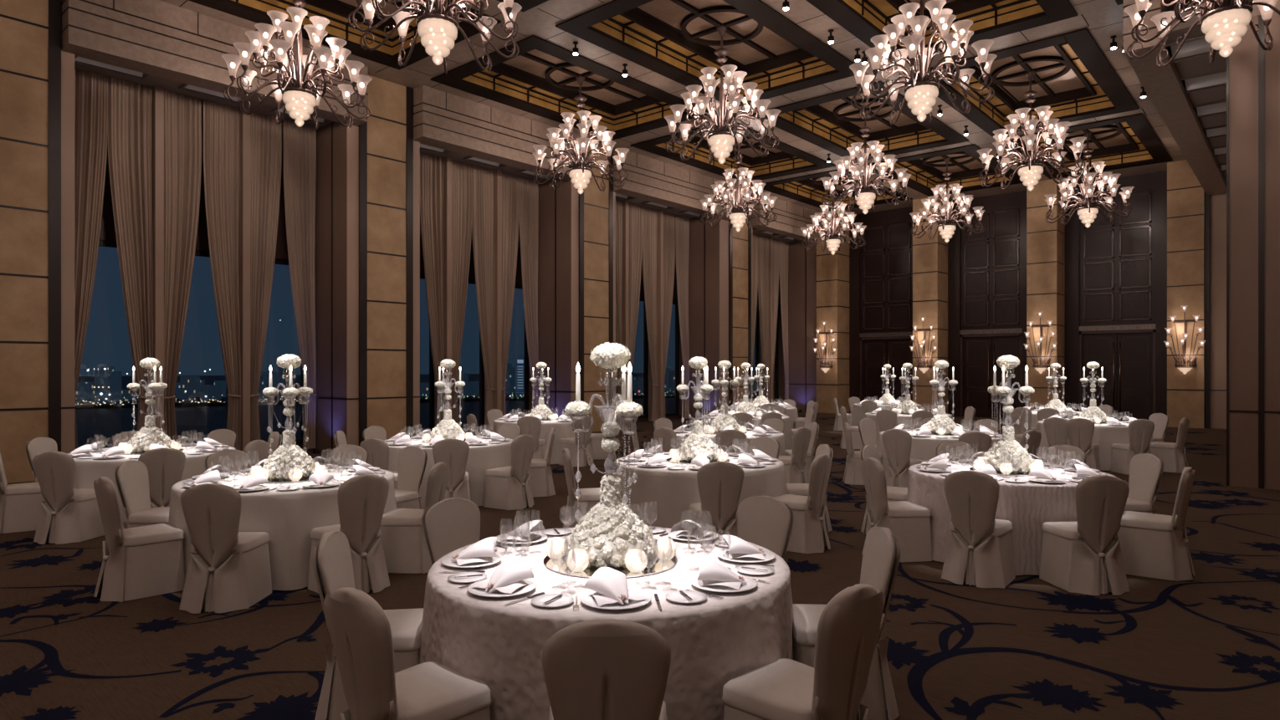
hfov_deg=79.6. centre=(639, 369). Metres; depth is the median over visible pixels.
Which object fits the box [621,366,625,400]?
taper candle
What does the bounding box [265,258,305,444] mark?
window
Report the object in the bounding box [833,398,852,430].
banquet chair
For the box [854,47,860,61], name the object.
ceiling spotlight
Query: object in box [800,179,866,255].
chandelier
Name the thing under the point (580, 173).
chandelier
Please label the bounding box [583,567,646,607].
folded napkin
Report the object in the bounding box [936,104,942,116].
ceiling spotlight
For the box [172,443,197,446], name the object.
dinner plate
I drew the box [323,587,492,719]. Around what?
banquet chair
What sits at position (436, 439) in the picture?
folded napkin
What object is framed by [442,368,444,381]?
taper candle
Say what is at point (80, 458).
plate
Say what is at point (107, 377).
building
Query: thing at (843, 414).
drape
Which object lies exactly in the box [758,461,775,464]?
plate
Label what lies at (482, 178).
curtain
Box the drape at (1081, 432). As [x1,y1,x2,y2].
[1067,419,1094,452]
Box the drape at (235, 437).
[233,431,237,448]
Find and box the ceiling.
[159,0,1204,214]
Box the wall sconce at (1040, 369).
[1023,312,1057,373]
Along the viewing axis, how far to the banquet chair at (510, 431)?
11.63 m
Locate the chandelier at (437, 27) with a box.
[348,0,522,74]
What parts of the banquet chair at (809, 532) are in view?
seat, backrest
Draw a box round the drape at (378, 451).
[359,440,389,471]
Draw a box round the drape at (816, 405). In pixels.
[813,403,818,421]
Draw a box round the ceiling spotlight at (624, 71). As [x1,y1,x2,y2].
[622,63,628,76]
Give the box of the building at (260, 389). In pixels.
[258,386,262,399]
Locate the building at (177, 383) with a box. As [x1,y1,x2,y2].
[176,382,179,399]
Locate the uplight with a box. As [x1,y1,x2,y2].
[312,448,320,454]
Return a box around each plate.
[70,453,93,457]
[75,456,94,459]
[92,455,125,459]
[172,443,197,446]
[181,481,222,487]
[182,480,194,483]
[186,452,204,455]
[191,473,229,478]
[194,449,223,452]
[219,471,238,474]
[234,485,270,491]
[243,467,261,471]
[276,486,300,491]
[302,481,340,487]
[315,464,337,469]
[337,465,353,469]
[347,466,379,471]
[348,474,384,478]
[372,471,385,474]
[388,442,411,445]
[406,445,420,446]
[410,435,430,438]
[440,554,501,568]
[447,572,486,583]
[466,578,536,597]
[467,443,488,445]
[488,439,510,441]
[496,532,547,544]
[530,593,573,607]
[541,528,571,535]
[579,588,651,609]
[619,457,645,461]
[625,461,643,465]
[637,463,666,467]
[641,452,664,456]
[650,527,665,533]
[660,451,672,454]
[665,590,707,603]
[666,466,685,470]
[667,530,719,541]
[688,465,700,470]
[691,574,757,592]
[714,539,729,547]
[716,548,775,563]
[725,452,751,455]
[736,463,766,467]
[737,564,774,575]
[752,433,772,435]
[752,457,778,461]
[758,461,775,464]
[911,435,931,437]
[918,467,952,472]
[921,461,952,465]
[961,459,981,463]
[1004,479,1027,482]
[1027,477,1066,483]
[1034,461,1049,465]
[1051,465,1071,468]
[1063,467,1099,471]
[1068,479,1082,482]
[1070,474,1088,479]
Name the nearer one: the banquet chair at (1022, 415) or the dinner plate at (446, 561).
the dinner plate at (446, 561)
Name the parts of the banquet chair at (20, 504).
backrest, seat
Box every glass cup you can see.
[568,414,587,433]
[593,404,620,424]
[615,413,630,430]
[620,416,638,435]
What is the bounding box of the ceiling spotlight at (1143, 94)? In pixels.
[1140,86,1146,97]
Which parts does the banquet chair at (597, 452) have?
seat, backrest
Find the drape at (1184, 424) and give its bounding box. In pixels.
[1177,419,1189,455]
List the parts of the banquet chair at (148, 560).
backrest, seat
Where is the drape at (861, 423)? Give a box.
[858,420,864,447]
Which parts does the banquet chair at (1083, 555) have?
seat, backrest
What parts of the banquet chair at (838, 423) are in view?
backrest, seat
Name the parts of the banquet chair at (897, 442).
backrest, seat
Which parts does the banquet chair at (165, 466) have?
backrest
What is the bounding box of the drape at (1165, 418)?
[1162,415,1169,439]
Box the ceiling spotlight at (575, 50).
[572,40,578,55]
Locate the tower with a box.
[515,354,524,395]
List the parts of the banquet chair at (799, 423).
seat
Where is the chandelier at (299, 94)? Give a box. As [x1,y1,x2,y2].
[221,0,372,129]
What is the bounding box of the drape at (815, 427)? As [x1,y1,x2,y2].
[811,424,819,458]
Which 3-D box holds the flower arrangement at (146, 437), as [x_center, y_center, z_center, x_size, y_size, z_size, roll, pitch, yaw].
[-5.800,0.759,9.100,0.456,0.442,0.462,0,0,-43]
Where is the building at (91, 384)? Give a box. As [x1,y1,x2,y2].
[89,382,94,401]
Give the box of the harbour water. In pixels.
[75,373,755,448]
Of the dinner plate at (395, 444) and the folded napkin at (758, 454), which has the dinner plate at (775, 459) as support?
the folded napkin at (758, 454)
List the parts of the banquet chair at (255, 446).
backrest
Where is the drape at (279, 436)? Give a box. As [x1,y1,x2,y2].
[278,434,281,446]
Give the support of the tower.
on the bank
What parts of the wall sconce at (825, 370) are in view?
lamp shade, basket frame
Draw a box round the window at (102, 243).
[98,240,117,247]
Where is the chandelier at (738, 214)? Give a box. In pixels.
[699,140,777,231]
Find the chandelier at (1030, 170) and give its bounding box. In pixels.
[977,70,1086,191]
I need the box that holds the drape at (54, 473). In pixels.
[32,455,74,515]
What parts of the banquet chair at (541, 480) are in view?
seat, backrest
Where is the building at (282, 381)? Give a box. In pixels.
[278,366,294,398]
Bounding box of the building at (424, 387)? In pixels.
[419,383,429,396]
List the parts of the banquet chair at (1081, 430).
backrest, seat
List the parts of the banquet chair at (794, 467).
seat, backrest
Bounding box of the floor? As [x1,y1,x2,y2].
[0,411,1279,719]
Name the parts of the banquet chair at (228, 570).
backrest, seat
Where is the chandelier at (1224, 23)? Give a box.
[1123,0,1279,67]
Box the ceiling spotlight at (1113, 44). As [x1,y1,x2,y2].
[1110,35,1116,50]
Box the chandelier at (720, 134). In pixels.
[664,24,781,163]
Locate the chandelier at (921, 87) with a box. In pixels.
[849,0,996,125]
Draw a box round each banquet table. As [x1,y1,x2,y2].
[72,445,235,528]
[168,465,397,590]
[384,436,512,509]
[419,527,793,719]
[493,417,574,464]
[612,452,787,528]
[675,428,785,455]
[701,414,792,450]
[727,406,798,429]
[851,403,921,426]
[864,412,952,444]
[876,430,1002,472]
[907,460,1115,575]
[1008,410,1081,427]
[1035,419,1152,471]
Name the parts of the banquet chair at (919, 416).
backrest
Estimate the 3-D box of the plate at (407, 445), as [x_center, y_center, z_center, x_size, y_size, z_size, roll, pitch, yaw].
[-2.865,0.972,9.710,0.180,0.012,0.180,0,0,0]
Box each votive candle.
[122,444,133,453]
[288,469,302,481]
[545,537,566,559]
[566,549,588,572]
[624,549,647,573]
[654,539,676,560]
[669,450,675,458]
[671,452,681,461]
[717,452,727,461]
[999,464,1013,474]
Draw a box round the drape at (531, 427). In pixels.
[517,418,541,446]
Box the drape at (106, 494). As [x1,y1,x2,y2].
[93,480,121,561]
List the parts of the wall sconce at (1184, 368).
lamp shade, lamp shade, lamp shade, arm, arm, lamp shade, lamp shade, lamp shade, arm, basket frame, arm, lamp shade, arm, arm, lamp shade, arm, lamp shade, lamp shade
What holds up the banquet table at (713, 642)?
on the floor
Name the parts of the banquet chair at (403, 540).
seat, backrest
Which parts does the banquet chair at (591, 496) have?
backrest, seat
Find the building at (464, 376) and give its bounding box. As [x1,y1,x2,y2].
[456,369,468,394]
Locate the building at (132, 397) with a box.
[129,394,138,400]
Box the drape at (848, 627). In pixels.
[814,588,884,719]
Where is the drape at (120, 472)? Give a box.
[114,465,127,517]
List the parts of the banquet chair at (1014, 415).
backrest, seat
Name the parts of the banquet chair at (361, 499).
seat, backrest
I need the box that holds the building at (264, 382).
[259,371,278,396]
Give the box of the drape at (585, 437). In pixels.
[574,416,593,450]
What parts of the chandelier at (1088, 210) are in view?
lamp shade, lamp shade, arm, lamp shade, arm, lamp shade, lamp shade, arm, lamp shade, arm, arm, arm, lamp shade, lamp shade, arm, arm, arm, lamp shade, lamp shade, arm, crown, stem, lamp shade, lamp shade, arm, lamp shade, arm, arm, lamp shade, arm, lamp shade, lamp shade, arm, arm, lamp shade, arm, lamp shade, lamp shade, arm, arm, lamp shade, lamp shade, lamp shade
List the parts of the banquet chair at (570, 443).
seat, backrest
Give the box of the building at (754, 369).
[752,368,755,390]
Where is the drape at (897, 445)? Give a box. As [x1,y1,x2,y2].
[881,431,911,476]
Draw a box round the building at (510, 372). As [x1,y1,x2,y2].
[505,363,515,394]
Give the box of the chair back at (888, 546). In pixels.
[876,535,900,649]
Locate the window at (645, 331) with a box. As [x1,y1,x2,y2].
[634,297,647,418]
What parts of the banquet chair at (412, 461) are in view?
seat, backrest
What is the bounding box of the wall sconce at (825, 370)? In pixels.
[813,321,836,373]
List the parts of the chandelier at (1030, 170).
lamp shade, lamp shade, arm, lamp shade, lamp shade, lamp shade, arm, lamp shade, arm, arm, arm, lamp shade, lamp shade, lamp shade, arm, arm, arm, arm, lamp shade, arm, lamp shade, arm, lamp shade, crown, stem, lamp shade, lamp shade, arm, arm, lamp shade, arm, arm, lamp shade, lamp shade, arm, arm, lamp shade, arm, arm, lamp shade, lamp shade, lamp shade, arm, lamp shade, arm, lamp shade, lamp shade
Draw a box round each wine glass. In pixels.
[560,553,576,593]
[571,541,591,587]
[653,539,672,583]
[661,548,677,589]
[716,533,731,568]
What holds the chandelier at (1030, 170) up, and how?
hanging from the trim at (1073, 77)
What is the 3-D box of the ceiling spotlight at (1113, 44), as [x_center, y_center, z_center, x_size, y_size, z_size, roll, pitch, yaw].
[8.824,-6.077,14.327,0.116,0.245,0.116,0,0,41]
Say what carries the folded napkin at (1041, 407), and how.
on the dinner plate
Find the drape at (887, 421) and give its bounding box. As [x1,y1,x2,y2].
[875,411,896,432]
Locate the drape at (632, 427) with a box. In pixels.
[629,424,637,451]
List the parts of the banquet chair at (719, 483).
seat, backrest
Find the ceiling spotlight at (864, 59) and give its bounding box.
[861,51,867,62]
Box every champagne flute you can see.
[561,533,576,583]
[635,533,650,583]
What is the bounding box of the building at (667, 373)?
[664,367,669,392]
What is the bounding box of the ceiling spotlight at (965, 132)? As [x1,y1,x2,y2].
[963,125,968,135]
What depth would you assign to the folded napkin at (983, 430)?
11.08 m
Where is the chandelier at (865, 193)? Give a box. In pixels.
[820,109,911,214]
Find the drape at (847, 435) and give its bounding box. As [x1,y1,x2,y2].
[842,424,852,464]
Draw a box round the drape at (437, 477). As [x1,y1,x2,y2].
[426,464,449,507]
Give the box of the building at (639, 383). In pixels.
[634,377,643,394]
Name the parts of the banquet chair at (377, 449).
backrest, seat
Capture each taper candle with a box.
[132,366,134,383]
[153,366,156,383]
[159,366,162,383]
[269,365,271,388]
[289,365,292,388]
[303,365,307,387]
[438,366,440,381]
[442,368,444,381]
[459,367,460,381]
[575,363,580,402]
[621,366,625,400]
[627,362,632,403]
[681,367,683,384]
[703,367,706,384]
[706,366,708,384]
[993,366,996,386]
[1002,365,1004,387]
[1025,365,1028,386]
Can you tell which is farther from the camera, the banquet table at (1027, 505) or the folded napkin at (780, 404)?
the folded napkin at (780, 404)
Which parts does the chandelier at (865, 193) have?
lamp shade, lamp shade, lamp shade, lamp shade, arm, arm, lamp shade, arm, lamp shade, lamp shade, arm, arm, lamp shade, arm, lamp shade, arm, arm, lamp shade, lamp shade, arm, lamp shade, arm, stem, lamp shade, lamp shade, crown, arm, lamp shade, arm, lamp shade, arm, arm, lamp shade, lamp shade, arm, lamp shade, arm, arm, lamp shade, arm, lamp shade, arm, lamp shade, lamp shade, lamp shade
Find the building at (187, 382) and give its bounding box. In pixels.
[179,374,195,400]
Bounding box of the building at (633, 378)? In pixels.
[631,376,636,391]
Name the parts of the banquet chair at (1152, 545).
seat, backrest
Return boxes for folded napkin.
[68,445,92,455]
[90,440,104,450]
[95,446,124,457]
[153,445,168,449]
[174,436,193,445]
[188,470,221,486]
[195,441,219,450]
[196,465,229,476]
[204,438,224,446]
[233,473,269,490]
[248,458,267,471]
[306,470,334,486]
[312,456,333,467]
[348,459,377,469]
[352,465,378,476]
[389,432,405,440]
[391,435,410,444]
[414,430,430,437]
[424,436,444,445]
[450,537,496,565]
[465,435,486,445]
[471,557,534,593]
[481,430,491,437]
[490,432,506,440]
[500,414,511,419]
[500,520,545,542]
[506,414,518,420]
[517,412,526,417]
[558,414,570,420]
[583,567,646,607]
[623,449,644,460]
[641,453,666,465]
[642,445,662,455]
[670,520,714,539]
[673,424,686,432]
[686,423,693,430]
[691,455,709,468]
[696,558,747,590]
[707,409,718,415]
[722,534,766,560]
[726,445,749,455]
[737,454,762,466]
[742,423,755,430]
[752,426,768,435]
[752,449,773,460]
[758,409,767,414]
[762,424,778,432]
[778,403,787,408]
[870,408,881,413]
[890,400,898,404]
[892,424,906,430]
[894,425,903,430]
[913,428,931,435]
[916,423,926,429]
[923,459,948,471]
[926,453,949,463]
[951,429,965,437]
[956,424,965,430]
[963,451,984,462]
[974,464,997,477]
[979,425,995,433]
[979,428,997,436]
[1028,466,1063,481]
[1029,453,1046,464]
[1035,405,1044,409]
[1064,414,1079,419]
[1064,459,1095,470]
[1065,408,1077,414]
[1074,464,1101,476]
[1107,418,1125,424]
[1122,415,1130,422]
[1128,417,1136,422]
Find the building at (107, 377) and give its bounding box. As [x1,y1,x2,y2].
[94,366,121,402]
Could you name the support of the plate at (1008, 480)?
on the banquet table at (1027, 505)
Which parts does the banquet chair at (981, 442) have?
backrest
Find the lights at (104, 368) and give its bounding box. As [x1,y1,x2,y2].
[77,368,755,405]
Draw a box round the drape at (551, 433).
[546,430,555,473]
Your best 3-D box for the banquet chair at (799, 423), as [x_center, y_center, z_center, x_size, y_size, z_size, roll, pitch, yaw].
[4.172,1.277,19.205,0.550,0.914,0.504,0,0,25]
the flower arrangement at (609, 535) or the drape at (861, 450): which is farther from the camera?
the drape at (861, 450)
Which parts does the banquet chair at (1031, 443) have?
backrest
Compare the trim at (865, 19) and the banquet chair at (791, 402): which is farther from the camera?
the banquet chair at (791, 402)
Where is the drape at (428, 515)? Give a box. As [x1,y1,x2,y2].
[422,506,434,564]
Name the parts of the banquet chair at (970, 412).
backrest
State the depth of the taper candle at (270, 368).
6.89 m
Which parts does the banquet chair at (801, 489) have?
seat, backrest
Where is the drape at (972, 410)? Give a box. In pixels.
[970,408,975,428]
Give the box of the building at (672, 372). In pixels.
[670,370,675,393]
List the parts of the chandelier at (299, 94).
lamp shade, lamp shade, lamp shade, lamp shade, arm, arm, arm, lamp shade, lamp shade, arm, arm, lamp shade, lamp shade, arm, lamp shade, arm, lamp shade, arm, arm, lamp shade, arm, arm, lamp shade, arm, lamp shade, stem, crown, lamp shade, arm, lamp shade, arm, arm, arm, arm, lamp shade, lamp shade, lamp shade, arm, arm, lamp shade, arm, lamp shade, arm, lamp shade, arm, arm, lamp shade, lamp shade, lamp shade, lamp shade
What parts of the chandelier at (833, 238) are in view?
lamp shade, lamp shade, lamp shade, lamp shade, arm, arm, arm, lamp shade, lamp shade, lamp shade, arm, arm, lamp shade, lamp shade, arm, lamp shade, stem, lamp shade, crown, arm, lamp shade, arm, lamp shade, lamp shade, arm, lamp shade, arm, lamp shade, arm, arm, lamp shade, arm, lamp shade, lamp shade, lamp shade, lamp shade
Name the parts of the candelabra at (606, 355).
arm, stem, arm, arm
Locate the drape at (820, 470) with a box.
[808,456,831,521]
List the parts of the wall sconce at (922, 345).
arm, lamp shade, basket frame, arm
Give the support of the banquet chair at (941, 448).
on the floor
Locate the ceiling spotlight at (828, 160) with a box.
[826,153,830,163]
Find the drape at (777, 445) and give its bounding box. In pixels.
[775,440,780,459]
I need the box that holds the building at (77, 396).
[75,383,79,402]
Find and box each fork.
[457,584,470,588]
[573,595,578,610]
[685,588,723,599]
[735,564,774,567]
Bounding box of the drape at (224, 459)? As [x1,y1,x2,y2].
[204,453,246,470]
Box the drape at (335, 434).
[333,433,337,447]
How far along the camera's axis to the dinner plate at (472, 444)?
9.89 m
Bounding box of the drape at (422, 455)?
[418,450,427,492]
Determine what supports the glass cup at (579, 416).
on the candelabra at (606, 355)
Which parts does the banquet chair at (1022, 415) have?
backrest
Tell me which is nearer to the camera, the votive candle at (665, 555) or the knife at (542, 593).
the knife at (542, 593)
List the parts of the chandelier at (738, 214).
lamp shade, lamp shade, lamp shade, lamp shade, arm, arm, arm, lamp shade, arm, lamp shade, arm, lamp shade, arm, arm, lamp shade, lamp shade, arm, stem, lamp shade, crown, arm, lamp shade, arm, lamp shade, arm, lamp shade, arm, arm, lamp shade, lamp shade, arm, lamp shade, lamp shade, arm, arm, lamp shade, arm, lamp shade, lamp shade, lamp shade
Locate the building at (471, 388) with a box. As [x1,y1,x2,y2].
[462,381,478,396]
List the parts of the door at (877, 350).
handle, handle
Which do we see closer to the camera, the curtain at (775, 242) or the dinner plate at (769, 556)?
the dinner plate at (769, 556)
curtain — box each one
[74,69,107,450]
[107,76,153,431]
[163,89,201,444]
[203,99,240,450]
[250,111,281,441]
[282,118,317,449]
[419,153,444,427]
[451,160,472,424]
[471,165,495,430]
[501,172,519,416]
[518,176,538,409]
[615,199,622,424]
[629,203,642,423]
[641,206,659,421]
[663,211,675,418]
[675,215,690,419]
[752,233,757,383]
[757,235,769,402]
[773,238,779,402]
[778,240,789,399]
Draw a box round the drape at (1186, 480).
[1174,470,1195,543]
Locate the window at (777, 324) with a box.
[757,310,778,403]
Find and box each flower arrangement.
[126,414,173,452]
[261,429,316,480]
[430,409,465,440]
[529,397,552,419]
[564,474,656,568]
[675,419,720,461]
[709,404,739,433]
[734,394,757,415]
[752,389,769,407]
[878,389,895,404]
[896,394,918,414]
[926,404,957,434]
[982,425,1034,473]
[1044,393,1066,412]
[1079,399,1107,423]
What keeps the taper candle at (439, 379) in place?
on the candelabra at (446, 364)
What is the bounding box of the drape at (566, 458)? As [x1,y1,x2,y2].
[561,450,575,510]
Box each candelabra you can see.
[127,358,167,434]
[262,353,312,454]
[434,358,465,425]
[529,362,551,408]
[564,342,643,524]
[676,356,713,440]
[711,360,738,419]
[735,363,754,405]
[753,363,769,390]
[880,363,895,395]
[899,363,918,404]
[929,360,957,419]
[987,354,1034,450]
[1045,363,1066,396]
[1080,361,1106,410]
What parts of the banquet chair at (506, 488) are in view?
seat, backrest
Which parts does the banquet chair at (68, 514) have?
backrest, seat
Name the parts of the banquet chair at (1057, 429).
backrest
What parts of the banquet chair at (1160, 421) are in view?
seat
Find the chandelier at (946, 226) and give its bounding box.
[909,157,984,242]
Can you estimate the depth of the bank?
666.09 m
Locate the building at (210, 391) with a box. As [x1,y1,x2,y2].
[199,385,220,399]
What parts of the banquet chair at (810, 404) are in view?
backrest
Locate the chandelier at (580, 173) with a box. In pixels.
[532,75,629,194]
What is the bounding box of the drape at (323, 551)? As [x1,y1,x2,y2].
[312,540,335,656]
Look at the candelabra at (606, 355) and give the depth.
3.87 m
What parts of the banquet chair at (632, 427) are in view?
backrest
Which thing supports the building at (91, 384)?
on the bank
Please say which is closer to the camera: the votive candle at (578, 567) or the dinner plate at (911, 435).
the votive candle at (578, 567)
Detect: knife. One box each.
[442,570,485,573]
[454,574,482,578]
[494,544,507,548]
[504,592,544,604]
[542,594,562,604]
[654,593,661,610]
[679,590,692,600]
[741,566,767,571]
[751,578,769,583]
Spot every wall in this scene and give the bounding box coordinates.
[99,106,780,448]
[774,159,1226,429]
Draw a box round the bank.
[75,386,755,409]
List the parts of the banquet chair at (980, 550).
backrest, seat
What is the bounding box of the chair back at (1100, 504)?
[1075,480,1129,558]
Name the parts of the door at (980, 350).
handle, handle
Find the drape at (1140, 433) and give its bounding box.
[1128,421,1154,454]
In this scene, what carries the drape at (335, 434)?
hanging from the banquet chair at (340, 437)
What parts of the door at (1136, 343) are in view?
handle, handle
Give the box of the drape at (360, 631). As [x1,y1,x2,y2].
[323,592,394,719]
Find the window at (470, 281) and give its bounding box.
[460,279,484,430]
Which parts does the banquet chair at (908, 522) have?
backrest, seat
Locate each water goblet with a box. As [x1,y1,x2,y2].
[549,539,568,588]
[639,539,658,588]
[695,512,711,552]
[699,528,716,558]
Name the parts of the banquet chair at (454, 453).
backrest, seat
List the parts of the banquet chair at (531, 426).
backrest, seat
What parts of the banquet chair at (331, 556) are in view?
backrest, seat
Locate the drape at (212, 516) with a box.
[180,488,240,573]
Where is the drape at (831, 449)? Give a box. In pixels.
[829,447,833,460]
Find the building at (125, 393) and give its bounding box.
[121,389,129,401]
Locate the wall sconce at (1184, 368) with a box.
[1163,305,1205,374]
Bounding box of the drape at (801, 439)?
[792,429,811,472]
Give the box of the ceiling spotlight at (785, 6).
[782,0,789,10]
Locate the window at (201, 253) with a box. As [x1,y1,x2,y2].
[194,250,227,429]
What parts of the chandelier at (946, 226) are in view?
lamp shade, lamp shade, lamp shade, lamp shade, arm, arm, lamp shade, arm, lamp shade, arm, arm, lamp shade, lamp shade, arm, lamp shade, lamp shade, arm, lamp shade, stem, lamp shade, lamp shade, crown, arm, arm, lamp shade, arm, arm, lamp shade, lamp shade, arm, arm, lamp shade, lamp shade, arm, arm, lamp shade, lamp shade, arm, lamp shade, lamp shade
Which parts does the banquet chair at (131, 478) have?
backrest, seat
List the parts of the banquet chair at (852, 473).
backrest, seat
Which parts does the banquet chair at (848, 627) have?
seat, backrest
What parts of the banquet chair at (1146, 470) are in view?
seat, backrest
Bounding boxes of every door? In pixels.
[859,332,912,402]
[959,327,1022,418]
[1079,323,1155,421]
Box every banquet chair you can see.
[0,453,43,533]
[25,437,57,482]
[32,451,104,544]
[93,476,184,602]
[112,430,136,447]
[114,460,169,528]
[138,447,185,508]
[179,483,272,614]
[204,449,249,471]
[207,429,237,448]
[243,440,269,468]
[266,431,281,458]
[307,475,390,593]
[312,531,423,719]
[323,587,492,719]
[329,445,368,465]
[333,430,347,447]
[359,438,397,489]
[362,425,386,441]
[380,462,449,573]
[394,445,427,509]
[422,498,480,564]
[432,439,470,500]
[466,414,478,435]
[483,435,535,510]
[486,409,502,432]
[497,423,521,440]
[517,415,545,459]
[528,428,555,497]
[541,619,670,719]
[558,414,593,466]
[561,448,601,528]
[589,412,616,460]
[629,422,657,452]
[653,418,672,430]
[653,427,676,452]
[689,461,744,537]
[715,430,746,453]
[721,583,884,719]
[731,412,752,429]
[737,496,793,559]
[749,436,780,459]
[760,403,776,413]
[761,412,782,425]
[762,418,785,433]
[768,405,785,414]
[774,454,831,554]
[778,427,811,483]
[782,399,796,407]
[785,421,819,483]
[785,444,833,532]
[791,408,814,452]
[792,527,900,719]
[794,402,818,438]
[798,400,814,419]
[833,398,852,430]
[839,406,863,449]
[842,422,881,485]
[848,396,860,414]
[858,418,876,447]
[860,445,907,534]
[860,457,932,562]
[861,400,877,419]
[875,409,896,445]
[881,429,926,487]
[911,410,933,430]
[921,417,932,426]
[935,440,973,460]
[941,471,1015,588]
[957,406,975,430]
[958,431,992,455]
[973,419,999,434]
[1008,410,1022,443]
[1013,407,1036,434]
[1019,430,1041,455]
[1036,408,1059,421]
[1039,475,1129,595]
[1043,417,1070,462]
[1044,445,1086,467]
[1067,418,1100,471]
[1098,404,1113,413]
[1102,410,1114,419]
[1110,419,1154,474]
[1117,466,1195,581]
[1123,453,1164,513]
[1148,413,1169,442]
[1149,417,1189,473]
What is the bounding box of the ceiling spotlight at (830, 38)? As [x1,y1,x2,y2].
[827,29,834,44]
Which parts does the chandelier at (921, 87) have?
lamp shade, lamp shade, lamp shade, arm, lamp shade, arm, lamp shade, arm, lamp shade, lamp shade, arm, arm, arm, lamp shade, lamp shade, arm, arm, arm, lamp shade, lamp shade, arm, arm, lamp shade, arm, stem, lamp shade, crown, lamp shade, lamp shade, arm, arm, arm, lamp shade, arm, arm, arm, lamp shade, lamp shade, lamp shade, arm, arm, lamp shade, arm, arm, lamp shade, arm, lamp shade, lamp shade, lamp shade, lamp shade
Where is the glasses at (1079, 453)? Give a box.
[1044,449,1086,464]
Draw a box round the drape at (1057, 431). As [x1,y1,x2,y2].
[1043,419,1069,446]
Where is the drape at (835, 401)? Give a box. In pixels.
[833,399,837,419]
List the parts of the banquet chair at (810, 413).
backrest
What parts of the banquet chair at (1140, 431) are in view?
seat, backrest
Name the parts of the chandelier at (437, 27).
lamp shade, arm, arm, arm, lamp shade, arm, arm, arm, arm, crown, arm, lamp shade, arm, arm, arm, arm, arm, arm, arm, arm, lamp shade, arm, lamp shade, lamp shade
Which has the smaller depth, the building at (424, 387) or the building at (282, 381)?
the building at (282, 381)
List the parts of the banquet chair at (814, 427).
seat, backrest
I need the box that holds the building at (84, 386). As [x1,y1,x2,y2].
[77,382,89,399]
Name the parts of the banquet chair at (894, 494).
backrest, seat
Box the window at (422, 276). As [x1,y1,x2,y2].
[419,274,434,432]
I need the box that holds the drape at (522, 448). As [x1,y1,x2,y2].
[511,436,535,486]
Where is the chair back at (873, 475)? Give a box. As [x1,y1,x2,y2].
[860,460,886,527]
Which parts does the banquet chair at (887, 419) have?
backrest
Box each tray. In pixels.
[120,448,183,455]
[267,477,310,483]
[421,439,470,443]
[542,547,677,578]
[665,457,730,465]
[704,430,747,434]
[926,434,956,435]
[969,466,1029,476]
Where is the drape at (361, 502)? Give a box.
[337,478,389,558]
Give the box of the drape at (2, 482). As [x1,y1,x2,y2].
[0,480,4,495]
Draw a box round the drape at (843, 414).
[839,407,846,435]
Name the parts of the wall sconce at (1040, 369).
lamp shade, arm, arm, lamp shade, arm, lamp shade, basket frame, arm, arm, lamp shade, lamp shade, lamp shade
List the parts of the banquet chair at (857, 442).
backrest, seat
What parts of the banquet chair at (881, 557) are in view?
seat, backrest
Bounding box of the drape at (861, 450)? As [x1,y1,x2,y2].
[860,448,863,460]
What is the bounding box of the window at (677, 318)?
[647,301,679,417]
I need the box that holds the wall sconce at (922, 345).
[909,317,937,373]
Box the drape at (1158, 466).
[1152,458,1164,505]
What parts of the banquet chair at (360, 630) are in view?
backrest, seat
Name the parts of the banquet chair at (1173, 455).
seat, backrest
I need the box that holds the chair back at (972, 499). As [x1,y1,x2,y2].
[943,474,999,550]
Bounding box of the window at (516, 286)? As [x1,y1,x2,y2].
[514,284,528,416]
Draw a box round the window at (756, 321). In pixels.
[755,310,757,398]
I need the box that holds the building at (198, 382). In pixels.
[195,376,204,397]
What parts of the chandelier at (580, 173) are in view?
lamp shade, lamp shade, arm, lamp shade, arm, lamp shade, lamp shade, lamp shade, arm, arm, lamp shade, arm, arm, lamp shade, lamp shade, arm, lamp shade, arm, arm, lamp shade, lamp shade, stem, crown, arm, lamp shade, lamp shade, lamp shade, lamp shade, arm, arm, lamp shade, lamp shade, arm, arm, arm, arm, lamp shade, lamp shade, arm, lamp shade, arm, lamp shade, lamp shade, lamp shade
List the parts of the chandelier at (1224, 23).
lamp shade, lamp shade, lamp shade, arm, arm, arm, arm, arm, arm, arm, crown, lamp shade, arm, arm, lamp shade, arm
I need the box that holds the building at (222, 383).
[214,380,225,397]
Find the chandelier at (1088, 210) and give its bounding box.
[1044,132,1134,227]
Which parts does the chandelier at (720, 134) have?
lamp shade, lamp shade, lamp shade, lamp shade, arm, arm, arm, lamp shade, lamp shade, arm, lamp shade, arm, arm, lamp shade, lamp shade, arm, lamp shade, arm, arm, lamp shade, arm, arm, lamp shade, stem, crown, lamp shade, arm, arm, lamp shade, arm, lamp shade, lamp shade, arm, lamp shade, arm, arm, lamp shade, arm, lamp shade, arm, lamp shade, arm, lamp shade, arm, lamp shade, arm, lamp shade, lamp shade, lamp shade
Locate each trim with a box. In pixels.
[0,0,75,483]
[61,0,368,127]
[152,85,163,431]
[188,0,501,70]
[238,107,250,451]
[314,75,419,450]
[413,85,588,182]
[430,35,708,140]
[434,157,451,424]
[484,169,501,423]
[496,0,548,12]
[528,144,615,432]
[613,150,737,220]
[615,201,629,424]
[629,120,835,180]
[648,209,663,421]
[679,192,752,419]
[751,81,968,162]
[751,193,822,243]
[752,169,913,210]
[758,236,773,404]
[805,0,1077,64]
[862,143,1023,196]
[916,27,1138,137]
[1005,112,1172,179]
[1115,0,1123,5]
[1122,0,1226,195]

